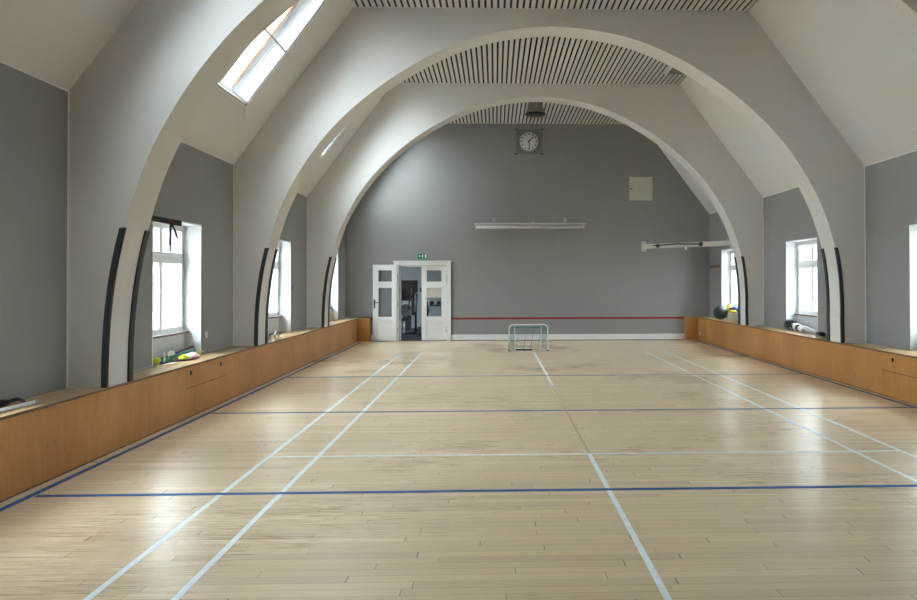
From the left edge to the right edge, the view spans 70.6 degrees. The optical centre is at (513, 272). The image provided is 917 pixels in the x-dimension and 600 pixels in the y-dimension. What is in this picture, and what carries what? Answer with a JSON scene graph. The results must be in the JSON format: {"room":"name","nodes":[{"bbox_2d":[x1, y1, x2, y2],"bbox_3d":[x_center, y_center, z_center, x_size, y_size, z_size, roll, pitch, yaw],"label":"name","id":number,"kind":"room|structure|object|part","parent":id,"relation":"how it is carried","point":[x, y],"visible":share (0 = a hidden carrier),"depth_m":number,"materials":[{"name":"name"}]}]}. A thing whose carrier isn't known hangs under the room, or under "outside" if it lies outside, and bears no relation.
{"room":"sports hall","nodes":[
{"label":"sports hall","id":0,"kind":"room"},
{"bbox_2d":[0,60,344,399],"bbox_3d":[-4.549,0.071,8.070,0.483,3.585,19.600,0,-1,-2],"label":"wall","id":1,"kind":"structure","parent":0,"point":[197,189],"depth_m":6.11,"materials":[{"name":"grey paint"}]},
{"bbox_2d":[151,215,181,251],"bbox_3d":[-4.272,-0.466,7.954,0.063,0.415,0.740,0,-1,-2],"label":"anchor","id":2,"kind":"object","parent":1,"relation":"attached to","point":[171,222],"visible":0.86,"depth_m":7.99,"materials":[{"name":"black metal"}]},
{"bbox_2d":[153,222,188,338],"bbox_3d":[-4.622,0.087,8.298,0.300,1.476,1.236,0,-1,-2],"label":"window","id":3,"kind":"structure","parent":1,"relation":"in","point":[168,258],"depth_m":8.57,"materials":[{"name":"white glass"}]},
{"bbox_3d":[-4.552,0.295,8.007,0.042,0.929,0.576,0,-1,-2],"label":"sash","id":4,"kind":"part","parent":3,"relation":"part of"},
{"bbox_3d":[-4.554,-0.424,8.015,0.042,0.381,0.576,0,-1,-2],"label":"sash","id":5,"kind":"part","parent":3,"relation":"part of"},
{"bbox_3d":[-4.736,-0.417,8.590,0.042,0.381,0.576,0,-1,-2],"label":"sash","id":6,"kind":"part","parent":3,"relation":"part of","materials":[{"name":"white glass"}]},
{"bbox_3d":[-4.734,0.302,8.582,0.042,0.929,0.576,0,-1,-2],"label":"sash","id":7,"kind":"part","parent":3,"relation":"part of","materials":[{"name":"white glass"}]},
{"bbox_3d":[-4.521,0.811,8.293,0.080,0.022,1.234,0,-1,-2],"label":"sill","id":8,"kind":"part","parent":3,"relation":"part of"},
{"bbox_3d":[-4.745,0.074,8.294,0.055,1.451,1.236,0,-1,-2],"label":"frame","id":9,"kind":"part","parent":3,"relation":"part of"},
{"bbox_3d":[-4.571,-0.418,8.595,0.042,0.381,0.576,0,-1,-2],"label":"sash","id":10,"kind":"part","parent":3,"relation":"part of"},
{"bbox_3d":[-4.569,0.301,8.587,0.042,0.929,0.576,0,-1,-2],"label":"sash","id":11,"kind":"part","parent":3,"relation":"part of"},
{"bbox_2d":[161,345,193,357],"bbox_3d":[-4.444,1.058,8.511,0.053,0.123,0.769,0,-1,5],"label":"stick","id":12,"kind":"object","parent":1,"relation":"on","point":[170,353],"visible":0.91,"depth_m":8.46,"materials":[{"name":"black plastic"}]},
{"bbox_2d":[160,349,195,361],"bbox_3d":[-4.406,1.081,8.414,0.054,0.083,0.903,0,-1,3],"label":"stick","id":13,"kind":"object","parent":1,"relation":"on","point":[192,350],"visible":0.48,"depth_m":8.48,"materials":[{"name":"plastic"}]},
{"bbox_2d":[269,247,281,318],"bbox_3d":[-4.737,0.131,12.216,0.300,1.476,1.236,0,-1,-2],"label":"window","id":14,"kind":"structure","parent":1,"relation":"in","point":[271,314],"depth_m":12.75,"materials":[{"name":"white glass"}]},
{"bbox_3d":[-4.684,0.345,12.505,0.042,0.929,0.576,0,-1,-2],"label":"sash","id":15,"kind":"part","parent":14,"relation":"part of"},
{"bbox_3d":[-4.694,0.118,12.217,0.055,1.451,1.236,0,-1,-2],"label":"frame","id":16,"kind":"part","parent":14,"relation":"part of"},
{"bbox_2d":[330,313,333,320],"bbox_3d":[-4.638,1.112,16.245,0.160,0.199,0.330,0,-1,-2],"label":"cardboard box","id":17,"kind":"object","parent":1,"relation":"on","point":[331,314],"visible":0.49,"depth_m":16.16,"materials":[{"name":"brown cardboard"}]},
{"bbox_2d":[0,0,383,195],"bbox_3d":[-3.514,-3.082,8.136,2.512,3.199,19.600,0,-1,-2],"label":"ceiling","id":18,"kind":"structure","parent":0,"point":[54,41],"depth_m":6.17,"materials":[{"name":"white paint"}]},
{"bbox_2d":[216,0,326,152],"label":"window","id":19,"kind":"structure","parent":18,"relation":"attached to","point":[277,40],"depth_m":9.25,"materials":[{"name":"glass"}]},
{"bbox_3d":[-3.816,-2.037,9.206,0.002,0.700,0.002,0,-1,-2],"label":"pull cord","id":20,"kind":"part","parent":19,"relation":"part of","materials":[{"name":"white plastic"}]},
{"bbox_3d":[-3.500,-3.362,8.785,1.154,1.525,1.004,0,-1,-2],"label":"frame","id":21,"kind":"part","parent":19,"relation":"part of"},
{"bbox_3d":[-3.484,-3.340,9.095,1.120,1.452,0.060,0,-1,-2],"label":"sash","id":22,"kind":"part","parent":19,"relation":"part of","materials":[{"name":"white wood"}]},
{"bbox_3d":[-3.257,-3.181,8.790,1.148,1.520,1.004,0,-1,-2],"label":"skylight frame","id":23,"kind":"part","parent":19,"relation":"part of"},
{"bbox_2d":[319,127,345,159],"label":"window","id":24,"kind":"structure","parent":18,"relation":"attached to","point":[337,136],"depth_m":13.24,"materials":[{"name":"white glass"}]},
{"bbox_2d":[401,328,421,339],"bbox_3d":[-3.091,1.957,20.187,5.600,0.119,4.620,0,-1,-2],"label":"floor","id":25,"kind":"structure","parent":0,"point":[403,336],"depth_m":19.39,"materials":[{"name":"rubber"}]},
{"bbox_2d":[401,280,418,334],"bbox_3d":[-3.339,1.065,20.039,0.660,1.660,1.322,0,-1,-2],"label":"machine","id":26,"kind":"object","parent":25,"relation":"on","point":[409,288],"visible":0.8,"depth_m":20.10,"materials":[{"name":"black plastic"}]},
{"bbox_2d":[414,288,429,335],"bbox_3d":[-2.735,1.168,19.575,0.460,1.438,0.940,0,-1,-2],"label":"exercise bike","id":27,"kind":"object","parent":25,"relation":"on","point":[428,304],"visible":0.33,"depth_m":19.14,"materials":[{"name":"black metal"}]},
{"bbox_2d":[401,267,440,327],"bbox_3d":[-3.165,0.474,22.613,5.600,3.100,0.200,0,-1,-2],"label":"wall","id":28,"kind":"structure","parent":0,"point":[407,273],"depth_m":22.51,"materials":[{"name":"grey paint"}]},
{"bbox_2d":[0,340,916,599],"bbox_3d":[0.701,1.811,8.054,11.010,0.122,19.300,0,-1,-2],"label":"floor","id":29,"kind":"structure","parent":0,"point":[574,469],"depth_m":5.05,"materials":[{"name":"brown wood"}]},
{"bbox_2d":[0,318,370,502],"bbox_3d":[-3.957,1.431,8.021,0.694,0.660,19.097,0,-1,-2],"label":"storage bench","id":30,"kind":"object","parent":29,"relation":"on","point":[69,429],"depth_m":6.68,"materials":[{"name":"brown wood"}]},
{"bbox_2d":[0,397,24,407],"bbox_3d":[-4.114,1.051,5.124,0.138,0.061,0.504,0,-1,-2],"label":"rope","id":31,"kind":"object","parent":30,"relation":"on","point":[3,403],"visible":1,"depth_m":5.21,"materials":[{"name":"black fabric"}]},
{"bbox_3d":[-4.092,1.051,5.273,0.032,0.057,0.209,0,-1,6],"label":"rope handle","id":32,"kind":"part","parent":31,"relation":"part of","materials":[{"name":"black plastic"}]},
{"bbox_2d":[0,399,38,412],"bbox_3d":[-3.973,1.064,4.717,0.038,0.037,1.287,0,-1,1],"label":"pipe","id":33,"kind":"object","parent":30,"relation":"on","point":[36,401],"visible":1,"depth_m":5.16,"materials":[{"name":"plastic"}]},
{"bbox_3d":[-3.888,1.419,5.713,0.018,0.606,2.437,0,-1,-2],"label":"panel","id":34,"kind":"part","parent":30,"relation":"part of","materials":[{"name":"brown wood"}]},
{"bbox_3d":[-4.251,1.101,7.127,0.030,0.018,1.080,0,-1,-2],"label":"wooden strip","id":35,"kind":"part","parent":30,"relation":"part of","materials":[{"name":"beige wood"}]},
{"bbox_2d":[153,357,160,363],"bbox_3d":[-4.363,1.077,7.884,0.082,0.082,0.082,0,-1,-2],"label":"tennis ball","id":36,"kind":"object","parent":30,"relation":"on","point":[157,360],"visible":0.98,"depth_m":7.86,"materials":[{"name":"fabric"}]},
{"bbox_2d":[163,362,178,364],"bbox_3d":[-4.182,1.112,7.869,0.100,0.012,0.200,0,-1,-2],"label":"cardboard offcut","id":37,"kind":"object","parent":30,"relation":"on","point":[171,363],"visible":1,"depth_m":7.85,"materials":[{"name":"beige cardboard"}]},
{"bbox_2d":[159,357,198,364],"bbox_3d":[-4.222,1.106,8.202,0.222,0.032,0.755,0,-1,-2],"label":"racket","id":38,"kind":"object","parent":30,"relation":"on","point":[177,359],"visible":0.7,"depth_m":8.17,"materials":[{"name":"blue plastic"}]},
{"bbox_2d":[178,354,188,358],"bbox_3d":[-4.224,1.066,8.229,0.139,0.060,0.140,0,-1,-2],"label":"bib","id":39,"kind":"object","parent":38,"relation":"on","point":[184,356],"visible":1,"depth_m":8.20,"materials":[{"name":"fabric"}]},
{"bbox_2d":[186,352,199,356],"bbox_3d":[-4.246,1.073,8.454,0.177,0.051,0.231,0,-1,20],"label":"bib","id":40,"kind":"object","parent":38,"relation":"on","point":[192,354],"visible":0.73,"depth_m":8.43,"materials":[{"name":"fabric"}]},
{"bbox_3d":[-3.959,1.447,8.152,0.018,0.606,2.437,0,-1,-2],"label":"panel","id":41,"kind":"part","parent":30,"relation":"part of","materials":[{"name":"brown wood"}]},
{"bbox_3d":[-4.030,1.474,10.591,0.018,0.606,2.437,0,-1,-2],"label":"panel","id":42,"kind":"part","parent":30,"relation":"part of","materials":[{"name":"brown wood"}]},
{"bbox_3d":[-4.102,1.502,13.029,0.018,0.606,2.437,0,-1,-2],"label":"panel","id":43,"kind":"part","parent":30,"relation":"part of","materials":[{"name":"brown wood"}]},
{"bbox_3d":[-4.173,1.529,15.468,0.018,0.606,2.437,0,-1,-2],"label":"panel","id":44,"kind":"part","parent":30,"relation":"part of","materials":[{"name":"brown wood"}]},
{"bbox_3d":[-4.218,1.546,17.017,0.018,0.606,0.657,0,-1,-2],"label":"panel","id":45,"kind":"part","parent":30,"relation":"part of","materials":[{"name":"brown wood"}]},
{"bbox_3d":[-4.066,1.547,17.452,0.348,0.602,0.190,0,-1,-2],"label":"panel","id":46,"kind":"part","parent":30,"relation":"part of","materials":[{"name":"brown wood"}]},
{"bbox_2d":[508,324,548,350],"bbox_3d":[0.336,1.519,15.265,0.946,0.629,0.414,0,-1,-2],"label":"goal","id":47,"kind":"object","parent":29,"relation":"on","point":[511,325],"visible":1,"depth_m":15.25,"materials":[{"name":"white metal"}]},
{"bbox_2d":[684,316,916,404],"bbox_3d":[5.336,1.423,8.293,0.724,0.642,19.097,0,-1,-2],"label":"storage bench","id":48,"kind":"object","parent":29,"relation":"on","point":[891,372],"visible":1,"depth_m":11.00,"materials":[{"name":"brown wood"}]},
{"bbox_3d":[4.878,1.530,17.714,0.348,0.602,0.190,0,-1,-2],"label":"panel","id":49,"kind":"part","parent":48,"relation":"part of","materials":[{"name":"brown wood"}]},
{"bbox_3d":[5.056,1.529,17.289,0.018,0.606,0.657,0,-1,-2],"label":"panel","id":50,"kind":"part","parent":48,"relation":"part of","materials":[{"name":"brown wood"}]},
{"bbox_2d":[713,305,727,319],"bbox_3d":[5.266,1.009,16.431,0.368,0.368,0.368,0,-1,-2],"label":"exercise ball","id":51,"kind":"object","parent":48,"relation":"on","point":[720,312],"visible":0.98,"depth_m":16.30,"materials":[{"name":"black rubber"}]},
{"bbox_3d":[5.101,1.512,15.740,0.018,0.606,2.437,0,-1,-2],"label":"panel","id":52,"kind":"part","parent":48,"relation":"part of","materials":[{"name":"brown wood"}]},
{"bbox_2d":[728,313,737,320],"bbox_3d":[5.489,1.095,15.986,0.250,0.184,0.380,0,-1,-2],"label":"cardboard box","id":53,"kind":"object","parent":48,"relation":"on","point":[731,316],"visible":0.69,"depth_m":15.82,"materials":[{"name":"beige cardboard"}]},
{"bbox_2d":[726,304,737,312],"bbox_3d":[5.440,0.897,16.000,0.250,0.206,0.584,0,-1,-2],"label":"ball","id":54,"kind":"object","parent":53,"relation":"on","point":[730,308],"visible":0.98,"depth_m":15.88,"materials":[{"name":"yellow plastic"}]},
{"bbox_3d":[5.172,1.484,13.301,0.018,0.606,2.437,0,-1,-2],"label":"panel","id":55,"kind":"part","parent":48,"relation":"part of","materials":[{"name":"brown wood"}]},
{"bbox_2d":[784,320,825,335],"bbox_3d":[5.562,1.043,12.271,0.206,0.202,1.632,0,-1,0],"label":"roll","id":56,"kind":"object","parent":48,"relation":"on","point":[793,325],"visible":1,"depth_m":12.49,"materials":[{"name":"white plastic"}]},
{"bbox_3d":[5.244,1.457,10.862,0.018,0.606,2.437,0,-1,-2],"label":"panel","id":57,"kind":"part","parent":48,"relation":"part of","materials":[{"name":"brown wood"}]},
{"bbox_3d":[5.315,1.429,8.424,0.018,0.606,2.437,0,-1,-2],"label":"panel","id":58,"kind":"part","parent":48,"relation":"part of","materials":[{"name":"brown wood"}]},
{"bbox_2d":[68,0,916,387],"bbox_3d":[0.739,-1.574,6.533,10.010,5.332,0.420,0,-1,-2],"label":"arch","id":59,"kind":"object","parent":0,"point":[132,108],"depth_m":6.20,"materials":[{"name":"white paint"}]},
{"bbox_2d":[101,228,126,387],"bbox_3d":[-3.826,0.333,6.169,0.223,1.528,0.028,0,-1,-2],"label":"guard","id":60,"kind":"object","parent":59,"relation":"attached to","point":[121,233],"visible":1,"depth_m":6.16,"materials":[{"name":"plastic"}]},
{"bbox_2d":[127,230,149,381],"bbox_3d":[-3.833,0.337,6.562,0.225,1.528,0.086,0,-1,-2],"label":"guard","id":61,"kind":"object","parent":59,"relation":"attached to","point":[146,233],"visible":0.98,"depth_m":6.54,"materials":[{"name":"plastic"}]},
{"bbox_2d":[345,123,709,340],"bbox_3d":[0.407,-1.237,17.874,11.010,6.400,0.282,0,-1,-2],"label":"wall","id":62,"kind":"structure","parent":0,"point":[597,278],"depth_m":17.74,"materials":[{"name":"grey paint"}]},
{"bbox_2d":[373,261,451,340],"bbox_3d":[-2.764,0.770,17.670,2.130,2.195,0.438,0,-1,-2],"label":"door","id":63,"kind":"structure","parent":62,"relation":"in","point":[434,328],"depth_m":17.60,"materials":[{"name":"white wood"}]},
{"bbox_3d":[-3.494,1.545,17.518,0.390,0.445,0.008,0,-1,-2],"label":"panel","id":64,"kind":"part","parent":63,"relation":"part of","materials":[{"name":"white wood"}]},
{"bbox_2d":[427,288,440,297],"bbox_3d":[-2.187,0.546,17.674,0.415,0.270,0.002,0,-1,-2],"label":"paper","id":65,"kind":"object","parent":63,"relation":"attached to","point":[431,292],"visible":1,"depth_m":17.67,"materials":[{"name":"beige paper"}]},
{"bbox_3d":[-2.185,0.566,17.662,0.429,1.290,0.013,0,-1,-2],"label":"moulding","id":66,"kind":"part","parent":63,"relation":"part of","materials":[{"name":"white wood"}]},
{"bbox_3d":[-2.183,1.544,17.671,0.429,0.445,0.008,0,-1,-2],"label":"panel","id":67,"kind":"part","parent":63,"relation":"part of","materials":[{"name":"white wood"}]},
{"bbox_2d":[417,253,427,258],"bbox_3d":[-2.490,-0.449,17.620,0.294,0.164,0.041,0,-1,-2],"label":"exit sign","id":68,"kind":"object","parent":62,"relation":"attached to","point":[419,255],"visible":1,"depth_m":17.60,"materials":[{"name":"green plastic"}]},
{"bbox_2d":[371,334,684,340],"bbox_3d":[0.423,1.776,17.684,8.680,0.170,0.035,0,-1,-2],"label":"baseboard","id":69,"kind":"structure","parent":62,"relation":"attached to","point":[493,337],"depth_m":17.71,"materials":[{"name":"white wood"}]},
{"bbox_2d":[515,129,543,154],"bbox_3d":[0.422,-3.609,17.725,0.790,0.708,0.073,0,-1,-2],"label":"wall clock","id":70,"kind":"object","parent":62,"relation":"attached to","point":[528,141],"visible":1,"depth_m":17.71,"materials":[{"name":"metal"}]},
{"bbox_2d":[474,218,585,228],"bbox_3d":[0.444,-1.350,17.635,3.070,0.320,0.216,0,-1,-2],"label":"screen","id":71,"kind":"object","parent":62,"relation":"attached to","point":[493,219],"visible":1,"depth_m":17.55,"materials":[{"name":"beige metal"}]},
{"bbox_3d":[0.446,-1.336,17.577,3.070,0.040,0.080,0,-1,-2],"label":"rail","id":72,"kind":"part","parent":71,"relation":"part of","materials":[{"name":"beige metal"}]},
{"bbox_2d":[629,177,651,200],"bbox_3d":[3.506,-2.320,17.817,0.645,0.650,0.042,0,-1,-2],"label":"access hatch","id":73,"kind":"object","parent":62,"relation":"attached to","point":[640,188],"visible":1,"depth_m":17.81,"materials":[{"name":"beige metal"}]},
{"bbox_2d":[641,239,731,251],"bbox_3d":[4.538,-0.734,16.974,2.652,0.275,0.203,-1,-1,42],"label":"beam","id":74,"kind":"structure","parent":62,"relation":"attached to","point":[644,246],"depth_m":16.94,"materials":[{"name":"beige metal"}]},
{"bbox_3d":[3.589,-0.723,17.812,0.145,0.275,0.020,0,-1,-2],"label":"wall plate","id":75,"kind":"part","parent":74,"relation":"part of","materials":[{"name":"beige metal"}]},
{"bbox_3d":[4.297,-0.748,17.080,1.381,0.064,0.034,-1,-1,42],"label":"rod","id":76,"kind":"part","parent":74,"relation":"part of","materials":[{"name":"black plastic"}]},
{"bbox_2d":[307,83,763,327],"bbox_3d":[0.510,-1.486,14.349,10.010,5.332,0.420,0,-1,-2],"label":"arch","id":77,"kind":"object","parent":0,"point":[407,113],"depth_m":14.20,"materials":[{"name":"white paint"}]},
{"bbox_2d":[321,257,331,326],"bbox_3d":[-4.055,0.421,13.985,0.223,1.528,0.028,0,-1,-2],"label":"guard","id":78,"kind":"object","parent":77,"relation":"attached to","point":[330,258],"visible":1,"depth_m":13.97,"materials":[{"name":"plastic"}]},
{"bbox_2d":[328,257,336,325],"bbox_3d":[-4.062,0.425,14.378,0.225,1.528,0.086,0,-1,-2],"label":"guard","id":79,"kind":"object","parent":77,"relation":"attached to","point":[335,257],"visible":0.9,"depth_m":14.34,"materials":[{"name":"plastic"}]},
{"bbox_2d":[734,257,739,323],"bbox_3d":[5.084,0.408,14.646,0.155,1.528,0.086,0,-1,-2],"label":"guard","id":80,"kind":"object","parent":77,"relation":"attached to","point":[734,257],"visible":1,"depth_m":14.62,"materials":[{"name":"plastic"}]},
{"bbox_2d":[741,256,747,325],"bbox_3d":[5.101,0.404,14.254,0.153,1.528,0.028,0,-1,-2],"label":"guard","id":81,"kind":"object","parent":77,"relation":"attached to","point":[742,257],"visible":1,"depth_m":14.24,"materials":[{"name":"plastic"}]},
{"bbox_2d":[234,7,864,345],"bbox_3d":[0.625,-1.530,10.431,10.010,5.332,0.420,0,-1,-2],"label":"arch","id":82,"kind":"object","parent":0,"point":[372,51],"depth_m":10.29,"materials":[{"name":"white paint"}]},
{"bbox_2d":[254,248,268,345],"bbox_3d":[-3.941,0.377,10.067,0.223,1.528,0.028,0,-1,-2],"label":"guard","id":83,"kind":"object","parent":82,"relation":"attached to","point":[257,303],"visible":1,"depth_m":10.05,"materials":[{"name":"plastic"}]},
{"bbox_2d":[265,249,277,343],"bbox_3d":[-3.947,0.381,10.460,0.225,1.528,0.086,0,-1,-2],"label":"guard","id":84,"kind":"object","parent":82,"relation":"attached to","point":[276,250],"visible":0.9,"depth_m":10.43,"materials":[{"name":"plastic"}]},
{"bbox_2d":[821,249,829,340],"bbox_3d":[5.199,0.364,10.728,0.155,1.528,0.086,0,-1,-2],"label":"guard","id":85,"kind":"object","parent":82,"relation":"attached to","point":[822,250],"visible":1,"depth_m":10.70,"materials":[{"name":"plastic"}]},
{"bbox_2d":[834,247,844,342],"bbox_3d":[5.216,0.359,10.336,0.153,1.528,0.028,0,-1,-2],"label":"guard","id":86,"kind":"object","parent":82,"relation":"attached to","point":[839,267],"visible":1,"depth_m":10.33,"materials":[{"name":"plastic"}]},
{"bbox_2d":[350,0,759,123],"bbox_3d":[0.698,-4.306,8.273,6.700,0.200,19.600,0,-1,-2],"label":"ceiling","id":87,"kind":"structure","parent":0,"point":[534,60],"depth_m":12.76,"materials":[{"name":"white wood"}]},
{"bbox_2d":[525,102,545,117],"bbox_3d":[0.520,-3.965,15.568,0.500,0.328,0.500,0,-1,-2],"label":"ceiling lamp","id":88,"kind":"object","parent":87,"relation":"hanging from","point":[535,109],"visible":0.92,"depth_m":15.41,"materials":[{"name":"grey metal"}]},
{"bbox_2d":[665,66,682,74],"bbox_3d":[3.428,-4.154,12.918,0.517,0.048,1.126,0,-1,-2],"label":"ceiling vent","id":89,"kind":"object","parent":87,"relation":"in","point":[671,70],"visible":0.29,"depth_m":13.30,"materials":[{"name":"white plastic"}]},
{"bbox_3d":[3.442,-4.167,12.919,0.488,0.022,1.126,0,-1,-2],"label":"grille panel","id":90,"kind":"part","parent":89,"relation":"part of","materials":[{"name":"beige metal"}]},
{"bbox_2d":[658,0,916,213],"bbox_3d":[4.885,-3.098,8.382,2.512,3.199,19.600,0,-1,-2],"label":"ceiling","id":91,"kind":"structure","parent":0,"point":[863,77],"depth_m":9.56,"materials":[{"name":"white paint"}]},
{"bbox_2d":[709,150,916,350],"bbox_3d":[5.934,0.052,8.377,0.483,3.585,19.600,0,-1,-2],"label":"wall","id":92,"kind":"structure","parent":0,"point":[890,184],"depth_m":10.26,"materials":[{"name":"grey paint"}]},
{"bbox_2d":[710,265,719,267],"bbox_3d":[5.419,-0.166,17.369,0.025,0.085,0.760,0,-1,-2],"label":"wooden rail","id":93,"kind":"object","parent":92,"relation":"attached to","point":[711,266],"visible":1,"depth_m":17.33,"materials":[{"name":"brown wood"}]},
{"bbox_2d":[730,250,737,307],"bbox_3d":[5.769,0.153,16.260,0.300,1.476,1.246,0,-1,-2],"label":"window","id":94,"kind":"structure","parent":92,"relation":"in","point":[733,268],"depth_m":16.80,"materials":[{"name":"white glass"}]},
{"bbox_3d":[5.699,-0.351,16.556,0.042,0.381,0.581,0,-1,-2],"label":"sash","id":95,"kind":"part","parent":94,"relation":"part of","materials":[{"name":"glass"}]},
{"bbox_3d":[5.700,0.368,16.548,0.042,0.929,0.581,0,-1,-2],"label":"sash","id":96,"kind":"part","parent":94,"relation":"part of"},
{"bbox_2d":[794,240,816,316],"bbox_3d":[5.879,0.111,12.527,0.300,1.476,1.236,0,-1,-2],"label":"window","id":97,"kind":"structure","parent":92,"relation":"in","point":[807,263],"depth_m":12.84,"materials":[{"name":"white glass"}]},
{"bbox_3d":[5.808,-0.393,12.821,0.042,0.381,0.576,0,-1,-2],"label":"sash","id":98,"kind":"part","parent":97,"relation":"part of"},
{"bbox_3d":[5.810,0.326,12.813,0.042,0.929,0.576,0,-1,-2],"label":"sash","id":99,"kind":"part","parent":97,"relation":"part of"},
{"bbox_3d":[6.001,0.098,12.531,0.055,1.451,1.236,0,-1,-2],"label":"frame","id":100,"kind":"part","parent":97,"relation":"part of","materials":[{"name":"white"}]},
{"bbox_3d":[5.973,-0.394,12.826,0.042,0.381,0.576,0,-1,-2],"label":"sash","id":101,"kind":"part","parent":97,"relation":"part of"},
{"bbox_3d":[5.975,0.325,12.818,0.042,0.929,0.576,0,-1,-2],"label":"sash","id":102,"kind":"part","parent":97,"relation":"part of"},
{"bbox_3d":[5.825,-0.400,12.241,0.042,0.381,0.576,0,-1,-2],"label":"sash","id":103,"kind":"part","parent":97,"relation":"part of","materials":[{"name":"white glass"}]},
{"bbox_3d":[5.827,0.319,12.233,0.042,0.929,0.576,0,-1,-2],"label":"sash","id":104,"kind":"part","parent":97,"relation":"part of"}
]}

